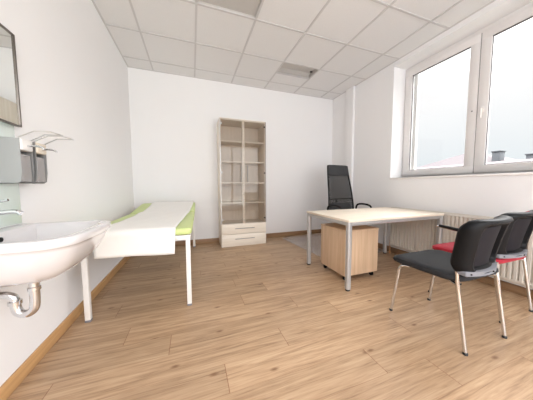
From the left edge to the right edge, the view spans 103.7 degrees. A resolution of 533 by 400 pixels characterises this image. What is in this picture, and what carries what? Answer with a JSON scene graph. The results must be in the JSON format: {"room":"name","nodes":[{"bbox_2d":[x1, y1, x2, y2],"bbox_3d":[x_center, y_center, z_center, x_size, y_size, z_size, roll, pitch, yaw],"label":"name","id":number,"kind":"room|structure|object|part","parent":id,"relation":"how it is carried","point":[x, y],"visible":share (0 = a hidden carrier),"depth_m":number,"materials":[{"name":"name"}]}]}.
{"room":"examination room","nodes":[
{"label":"examination room","id":0,"kind":"room"},
{"bbox_2d":[0,0,133,386],"bbox_3d":[-1.352,-0.551,0.650,0.300,3.100,6.200,-2,4,-19],"label":"wall","id":1,"kind":"structure","parent":0,"point":[73,75],"depth_m":1.60,"materials":[{"name":"white paint"}]},
{"bbox_2d":[0,23,21,126],"bbox_3d":[-1.229,-0.615,0.793,0.017,0.483,0.715,-2,4,-19],"label":"wall mirror","id":2,"kind":"object","parent":1,"relation":"attached to","point":[10,108],"visible":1,"depth_m":1.08,"materials":[{"name":"clear glass"}]},
{"bbox_2d":[0,121,21,227],"bbox_3d":[-1.241,-0.143,0.828,0.006,0.580,0.648,-2,4,-19],"label":"backsplash","id":3,"kind":"structure","parent":1,"relation":"attached to","point":[11,192],"depth_m":1.08,"materials":[{"name":"white tile"}]},
{"bbox_2d":[0,131,62,183],"bbox_3d":[-1.201,-0.218,1.081,0.240,0.265,0.094,-2,4,-19],"label":"soap dispenser","id":4,"kind":"object","parent":3,"relation":"attached to","point":[16,154],"visible":1,"depth_m":1.03,"materials":[{"name":"silver metal"}]},
{"bbox_2d":[20,151,31,181],"bbox_3d":[-1.264,-0.173,1.066,0.070,0.166,0.072,-2,4,-19],"label":"bottle","id":5,"kind":"object","parent":4,"relation":"on","point":[25,156],"depth_m":1.07,"materials":[{"name":"grey plastic"}]},
{"bbox_3d":[-1.160,-0.331,1.088,0.152,0.041,0.094,-2,4,-19],"label":"elbow lever","id":6,"kind":"part","parent":4,"relation":"part of","materials":[{"name":"silver metal"}]},
{"bbox_2d":[32,136,73,183],"bbox_3d":[-1.238,-0.225,1.185,0.240,0.265,0.094,-2,4,-19],"label":"soap dispenser","id":7,"kind":"object","parent":3,"relation":"attached to","point":[39,155],"visible":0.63,"depth_m":1.17,"materials":[{"name":"silver metal"}]},
{"bbox_2d":[35,157,45,182],"bbox_3d":[-1.301,-0.180,1.170,0.070,0.166,0.072,-2,4,-19],"label":"bottle","id":8,"kind":"object","parent":7,"relation":"on","point":[40,162],"depth_m":1.17,"materials":[{"name":"grey plastic"}]},
{"bbox_3d":[-1.196,-0.338,1.192,0.152,0.041,0.094,-2,4,-19],"label":"elbow lever","id":9,"kind":"part","parent":7,"relation":"part of","materials":[{"name":"silver metal"}]},
{"bbox_2d":[0,220,110,317],"bbox_3d":[-1.052,0.339,0.995,0.449,0.398,0.537,-2,4,-19],"label":"basin","id":10,"kind":"object","parent":1,"relation":"attached to","point":[31,254],"visible":1,"depth_m":0.89,"materials":[{"name":"white ceramic"}]},
{"bbox_2d":[0,199,22,214],"bbox_3d":[-1.188,0.070,0.936,0.150,0.151,0.050,-2,4,-19],"label":"tap","id":11,"kind":"object","parent":10,"relation":"on","point":[11,211],"visible":1,"depth_m":0.94,"materials":[{"name":"silver metal"}]},
{"bbox_3d":[-1.177,0.059,0.940,0.126,0.032,0.026,-2,4,-19],"label":"spout","id":12,"kind":"part","parent":11,"relation":"part of","materials":[{"name":"silver metal"}]},
{"bbox_2d":[0,256,130,399],"bbox_3d":[-1.200,0.950,0.805,0.012,0.083,5.600,-2,4,-19],"label":"baseboard","id":13,"kind":"structure","parent":1,"relation":"attached to","point":[7,388],"depth_m":1.31,"materials":[{"name":"brown wood"}]},
{"bbox_2d":[128,67,332,240],"bbox_3d":[-0.405,-0.792,4.107,3.800,3.100,0.300,-2,4,-19],"label":"wall","id":14,"kind":"structure","parent":0,"point":[174,118],"depth_m":3.75,"materials":[{"name":"white paint"}]},
{"bbox_2d":[175,229,320,245],"bbox_3d":[-0.348,0.723,4.064,3.776,0.083,0.012,-2,4,-19],"label":"baseboard","id":15,"kind":"structure","parent":14,"relation":"attached to","point":[210,240],"depth_m":4.20,"materials":[{"name":"brown wood"}]},
{"bbox_2d":[7,233,532,399],"bbox_3d":[0.586,1.067,1.448,4.400,0.250,6.200,-2,4,-19],"label":"floor","id":16,"kind":"structure","parent":0,"point":[261,322],"depth_m":1.44,"materials":[{"name":"brown wood"}]},
{"bbox_2d":[81,203,195,322],"bbox_3d":[-1.306,0.487,2.579,0.800,0.764,1.910,-1,4,-18],"label":"couch","id":17,"kind":"object","parent":16,"relation":"on","point":[183,231],"visible":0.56,"depth_m":1.79,"materials":[{"name":"plastic"}]},
{"bbox_3d":[-1.372,0.634,1.595,0.036,0.581,0.036,-1,4,-18],"label":"leg","id":18,"kind":"part","parent":17,"relation":"part of","materials":[{"name":"white metal"}]},
{"bbox_2d":[94,201,193,258],"bbox_3d":[-1.257,0.238,2.557,0.605,0.303,1.941,-1,4,-16],"label":"sheet","id":19,"kind":"object","parent":17,"relation":"on","point":[151,231],"visible":0.98,"depth_m":1.69,"materials":[{"name":"white paper"}]},
{"bbox_3d":[-1.302,0.268,2.550,0.772,0.040,1.860,-1,4,-18],"label":"frame","id":20,"kind":"part","parent":17,"relation":"part of","materials":[{"name":"white metal"}]},
{"bbox_3d":[-0.674,0.617,1.818,0.036,0.581,0.036,-1,4,-18],"label":"leg","id":21,"kind":"part","parent":17,"relation":"part of","materials":[{"name":"white metal"}]},
{"bbox_3d":[-1.230,0.500,3.547,0.036,0.581,0.036,-1,4,-18],"label":"leg","id":22,"kind":"part","parent":17,"relation":"part of","materials":[{"name":"white metal"}]},
{"bbox_2d":[217,117,265,247],"bbox_3d":[-0.441,-0.287,3.736,0.790,2.145,0.434,-2,4,-19],"label":"display cabinet","id":23,"kind":"object","parent":16,"relation":"on","point":[241,144],"visible":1,"depth_m":3.80,"materials":[{"name":"brown wood"}]},
{"bbox_3d":[-0.812,-0.279,3.632,0.019,2.145,0.383,-2,4,-19],"label":"panel","id":24,"kind":"part","parent":23,"relation":"part of","materials":[{"name":"brown wood"}]},
{"bbox_3d":[-0.512,-0.301,3.937,0.752,2.085,0.008,-2,4,-19],"label":"panel","id":25,"kind":"part","parent":23,"relation":"part of","materials":[{"name":"brown wood"}]},
{"bbox_3d":[-0.453,-1.344,3.688,0.752,0.030,0.383,-2,4,-19],"label":"panel","id":26,"kind":"part","parent":23,"relation":"part of","materials":[{"name":"brown wood"}]},
{"bbox_2d":[221,140,263,146],"bbox_3d":[-0.458,-1.001,3.729,0.750,0.022,0.330,-2,4,-19],"label":"shelf","id":27,"kind":"object","parent":23,"relation":"attached to","point":[224,143],"depth_m":3.72,"materials":[{"name":"brown wood"}]},
{"bbox_2d":[221,161,263,164],"bbox_3d":[-0.456,-0.662,3.752,0.750,0.022,0.330,-2,4,-19],"label":"shelf","id":28,"kind":"object","parent":23,"relation":"attached to","point":[222,162],"depth_m":3.71,"materials":[{"name":"brown wood"}]},
{"bbox_2d":[222,182,263,183],"bbox_3d":[-0.455,-0.308,3.776,0.750,0.022,0.330,-2,4,-19],"label":"shelf","id":29,"kind":"object","parent":23,"relation":"attached to","point":[222,182],"depth_m":3.65,"materials":[{"name":"brown wood"}]},
{"bbox_2d":[222,200,263,203],"bbox_3d":[-0.454,0.037,3.800,0.750,0.022,0.330,-2,4,-19],"label":"shelf","id":30,"kind":"object","parent":23,"relation":"attached to","point":[223,201],"depth_m":3.77,"materials":[{"name":"brown wood"}]},
{"bbox_3d":[-0.449,0.396,3.815,0.752,0.020,0.351,-2,4,-19],"label":"panel","id":31,"kind":"part","parent":23,"relation":"part of","materials":[{"name":"brown wood"}]},
{"bbox_3d":[-0.396,-0.461,3.597,0.044,1.720,0.018,-2,4,-19],"label":"post","id":32,"kind":"part","parent":23,"relation":"part of","materials":[{"name":"brown wood"}]},
{"bbox_3d":[-0.379,0.491,3.624,0.782,0.170,0.017,-2,4,-19],"label":"drawer","id":33,"kind":"part","parent":23,"relation":"part of","materials":[{"name":"brown wood"}]},
{"bbox_3d":[-0.379,0.670,3.636,0.782,0.176,0.017,-2,4,-19],"label":"drawer","id":34,"kind":"part","parent":23,"relation":"part of","materials":[{"name":"brown wood"}]},
{"bbox_3d":[-0.086,-0.299,3.889,0.019,2.145,0.383,-2,4,-19],"label":"panel","id":35,"kind":"part","parent":23,"relation":"part of","materials":[{"name":"brown wood"}]},
{"bbox_2d":[321,223,378,279],"bbox_3d":[0.974,0.585,2.529,0.462,0.560,0.474,-2,4,-19],"label":"drawer pedestal","id":36,"kind":"object","parent":16,"relation":"on","point":[333,235],"visible":0.76,"depth_m":2.34,"materials":[{"name":"brown wood"}]},
{"bbox_3d":[0.977,0.316,2.500,0.462,0.020,0.451,-2,4,-19],"label":"panel","id":37,"kind":"part","parent":36,"relation":"part of","materials":[{"name":"brown wood"}]},
{"bbox_2d":[307,207,443,290],"bbox_3d":[1.305,0.504,2.617,1.380,0.708,0.786,-2,4,-19],"label":"office desk","id":38,"kind":"object","parent":16,"relation":"on","point":[360,216],"visible":0.91,"depth_m":2.38,"materials":[{"name":"brown wood"}]},
{"bbox_3d":[0.558,0.502,2.741,0.048,0.664,0.048,-2,4,-19],"label":"leg","id":39,"kind":"part","parent":38,"relation":"part of","materials":[{"name":"silver metal"}]},
{"bbox_3d":[0.803,0.548,2.052,0.048,0.664,0.048,-2,4,-19],"label":"leg","id":40,"kind":"part","parent":38,"relation":"part of","materials":[{"name":"silver metal"}]},
{"bbox_3d":[1.304,0.194,2.596,1.364,0.033,0.770,-2,4,-19],"label":"frame","id":41,"kind":"part","parent":38,"relation":"part of","materials":[{"name":"silver metal"}]},
{"bbox_3d":[1.808,0.467,3.182,0.048,0.664,0.048,-2,4,-19],"label":"leg","id":42,"kind":"part","parent":38,"relation":"part of","materials":[{"name":"silver metal"}]},
{"bbox_3d":[2.053,0.514,2.494,0.048,0.664,0.048,-2,4,-19],"label":"leg","id":43,"kind":"part","parent":38,"relation":"part of","materials":[{"name":"silver metal"}]},
{"bbox_2d":[389,215,513,355],"bbox_3d":[1.335,0.512,1.528,0.552,0.840,0.594,-2,4,-19],"label":"chair","id":44,"kind":"object","parent":16,"relation":"on","point":[477,243],"visible":1,"depth_m":1.30,"materials":[{"name":"black fabric"}]},
{"bbox_3d":[1.065,0.707,1.685,0.022,0.418,0.126,-3,5,-36],"label":"leg","id":45,"kind":"part","parent":44,"relation":"part of","materials":[{"name":"silver metal"}]},
{"bbox_3d":[1.476,0.696,1.831,0.022,0.418,0.126,0,4,-3],"label":"leg","id":46,"kind":"part","parent":44,"relation":"part of","materials":[{"name":"silver metal"}]},
{"bbox_3d":[1.326,0.475,1.583,0.530,0.060,0.480,-2,4,-19],"label":"seat","id":47,"kind":"part","parent":44,"relation":"part of","materials":[{"name":"black fabric"}]},
{"bbox_3d":[1.206,0.693,1.298,0.022,0.499,0.090,-2,4,-19],"label":"leg","id":48,"kind":"part","parent":44,"relation":"part of","materials":[{"name":"silver metal"}]},
{"bbox_2d":[450,216,498,265],"bbox_3d":[1.377,0.279,1.353,0.509,0.338,0.134,-2,4,-28],"label":"backrest","id":49,"kind":"object","parent":44,"relation":"on","point":[468,250],"depth_m":1.25,"materials":[{"name":"black plastic"}]},
{"bbox_3d":[1.391,0.282,1.320,0.530,0.352,0.183,-2,4,-28],"label":"backrest","id":50,"kind":"part","parent":44,"relation":"part of","materials":[{"name":"black plastic"}]},
{"bbox_3d":[1.388,0.282,1.317,0.361,0.250,0.085,-2,4,-28],"label":"panel","id":51,"kind":"part","parent":44,"relation":"part of","materials":[{"name":"black plastic"}]},
{"bbox_3d":[1.609,0.682,1.441,0.022,0.499,0.090,-2,4,-19],"label":"leg","id":52,"kind":"part","parent":44,"relation":"part of","materials":[{"name":"silver metal"}]},
{"bbox_2d":[428,210,532,323],"bbox_3d":[1.889,0.490,1.824,0.560,0.840,0.590,-2,4,-19],"label":"chair","id":53,"kind":"object","parent":16,"relation":"on","point":[513,247],"visible":0.56,"depth_m":1.59,"materials":[{"name":"red fabric"}]},
{"bbox_3d":[1.877,0.453,1.876,0.530,0.060,0.480,-2,4,-19],"label":"seat","id":54,"kind":"part","parent":53,"relation":"part of","materials":[{"name":"red fabric"}]},
{"bbox_3d":[1.756,0.671,1.591,0.022,0.499,0.090,-2,4,-19],"label":"leg","id":55,"kind":"part","parent":53,"relation":"part of","materials":[{"name":"silver metal"}]},
{"bbox_3d":[1.935,0.259,1.618,0.521,0.352,0.201,-2,4,-19],"label":"backrest","id":56,"kind":"part","parent":53,"relation":"part of","materials":[{"name":"black plastic"}]},
{"bbox_3d":[1.938,0.260,1.610,0.357,0.250,0.086,-2,4,-23],"label":"panel","id":57,"kind":"part","parent":53,"relation":"part of","materials":[{"name":"black fabric"}]},
{"bbox_3d":[2.160,0.660,1.734,0.022,0.499,0.090,-2,4,-19],"label":"leg","id":58,"kind":"part","parent":53,"relation":"part of","materials":[{"name":"silver metal"}]},
{"bbox_3d":[1.096,0.780,3.736,1.120,0.003,1.420,-2,4,-23],"label":"chair mat","id":59,"kind":"object","parent":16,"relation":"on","visible":0},
{"bbox_2d":[327,165,371,209],"bbox_3d":[1.354,0.100,3.454,0.660,1.390,0.638,-2,4,-23],"label":"office chair","id":60,"kind":"object","parent":59,"relation":"on","point":[333,171],"visible":0.51,"depth_m":3.64,"materials":[{"name":"black fabric"}]},
{"bbox_3d":[1.120,0.217,3.338,0.132,0.294,0.345,-2,4,-23],"label":"armrest","id":61,"kind":"part","parent":60,"relation":"part of","materials":[{"name":"black plastic"}]},
{"bbox_3d":[1.261,-0.139,3.651,0.572,0.925,0.173,-2,4,-23],"label":"frame","id":62,"kind":"part","parent":60,"relation":"part of","materials":[{"name":"black plastic"}]},
{"bbox_3d":[1.604,0.201,3.549,0.132,0.294,0.345,-2,4,-23],"label":"armrest","id":63,"kind":"part","parent":60,"relation":"part of","materials":[{"name":"black plastic"}]},
{"bbox_2d":[91,0,495,99],"bbox_3d":[0.576,-1.944,1.241,3.800,0.031,5.600,-2,4,-19],"label":"ceiling","id":64,"kind":"structure","parent":0,"point":[348,42],"depth_m":2.59,"materials":[{"name":"tile"}]},
{"bbox_2d":[198,0,260,17],"bbox_3d":[-0.311,-1.992,1.929,0.601,0.028,0.601,-2,4,-19],"label":"recessed light","id":65,"kind":"object","parent":64,"relation":"in","point":[245,7],"visible":0.86,"depth_m":2.17,"materials":[{"name":"grey plastic"}]},
{"bbox_2d":[278,63,316,77],"bbox_3d":[0.501,-2.117,3.374,0.601,0.058,0.292,-2,4,-19],"label":"recessed light","id":66,"kind":"object","parent":64,"relation":"in","point":[286,68],"visible":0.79,"depth_m":3.44,"materials":[{"name":"grey"}]},
{"bbox_2d":[331,0,532,289],"bbox_3d":[2.513,-0.658,2.016,0.300,3.100,6.200,-2,4,-19],"label":"wall","id":67,"kind":"structure","parent":0,"point":[379,99],"depth_m":3.19,"materials":[{"name":"white paint"}]},
{"bbox_2d":[344,86,354,203],"bbox_3d":[1.602,-0.685,4.073,0.045,2.878,0.200,-2,4,-19],"label":"column","id":68,"kind":"structure","parent":67,"relation":"attached to","point":[350,93],"depth_m":4.00,"materials":[{"name":"white paint"}]},
{"bbox_2d":[378,243,532,298],"bbox_3d":[2.482,0.872,1.755,0.012,0.083,4.935,-2,4,-19],"label":"baseboard","id":69,"kind":"structure","parent":67,"relation":"attached to","point":[520,290],"depth_m":2.10,"materials":[{"name":"brown wood"}]},
{"bbox_2d":[389,207,532,288],"bbox_3d":[2.210,0.515,2.359,0.102,0.715,1.858,-2,4,-19],"label":"radiator","id":70,"kind":"object","parent":67,"relation":"attached to","point":[420,235],"visible":0.48,"depth_m":2.56,"materials":[{"name":"beige metal"}]},
{"bbox_2d":[393,207,493,217],"bbox_3d":[2.202,0.164,2.304,0.068,0.008,1.805,-2,4,-19],"label":"grille","id":71,"kind":"object","parent":70,"relation":"attached to","point":[445,213],"depth_m":2.39,"materials":[{"name":"beige metal"}]},
{"bbox_2d":[390,1,532,178],"bbox_3d":[2.416,-1.106,2.413,0.435,1.680,1.818,-2,4,-19],"label":"window","id":72,"kind":"structure","parent":67,"relation":"in","point":[481,43],"depth_m":2.44,"materials":[{"name":"white plastic"}]},
{"bbox_3d":[2.314,-1.135,2.845,0.058,1.580,0.878,-2,4,-19],"label":"sash","id":73,"kind":"part","parent":72,"relation":"part of","materials":[{"name":"white plastic"}]},
{"bbox_3d":[2.336,-0.277,2.440,0.259,0.022,1.818,-2,4,-19],"label":"sill","id":74,"kind":"part","parent":72,"relation":"part of","materials":[{"name":"white"}]},
{"bbox_3d":[2.431,-0.998,2.368,0.046,0.130,0.028,-2,4,-19],"label":"handle","id":75,"kind":"part","parent":72,"relation":"part of","materials":[{"name":"white plastic"}]},
{"bbox_3d":[2.609,-1.079,2.013,0.058,1.580,0.878,-2,4,-19],"label":"sash","id":76,"kind":"part","parent":72,"relation":"part of","materials":[{"name":"white plastic"}]},
{"label":"outside","id":77,"kind":"structure","parent":0,"visible":0},
{"bbox_3d":[61.116,3.157,26.073,125.800,0.200,180.000,-2,4,-19],"label":"ground","id":78,"kind":"structure","parent":77,"visible":0},
{"bbox_2d":[416,150,532,167],"bbox_3d":[14.840,0.212,15.387,16.000,7.450,20.000,-2,4,-19],"label":"house","id":79,"kind":"structure","parent":78,"relation":"on","point":[499,155],"depth_m":14.20,"materials":[{"name":"tile"}]},
{"bbox_2d":[416,158,532,168],"bbox_3d":[7.981,1.889,3.705,4.600,5.750,11.800,-2,4,-19],"label":"annex","id":80,"kind":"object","parent":78,"relation":"on","point":[520,160],"visible":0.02,"depth_m":5.87,"materials":[{"name":"grey"}]}
]}

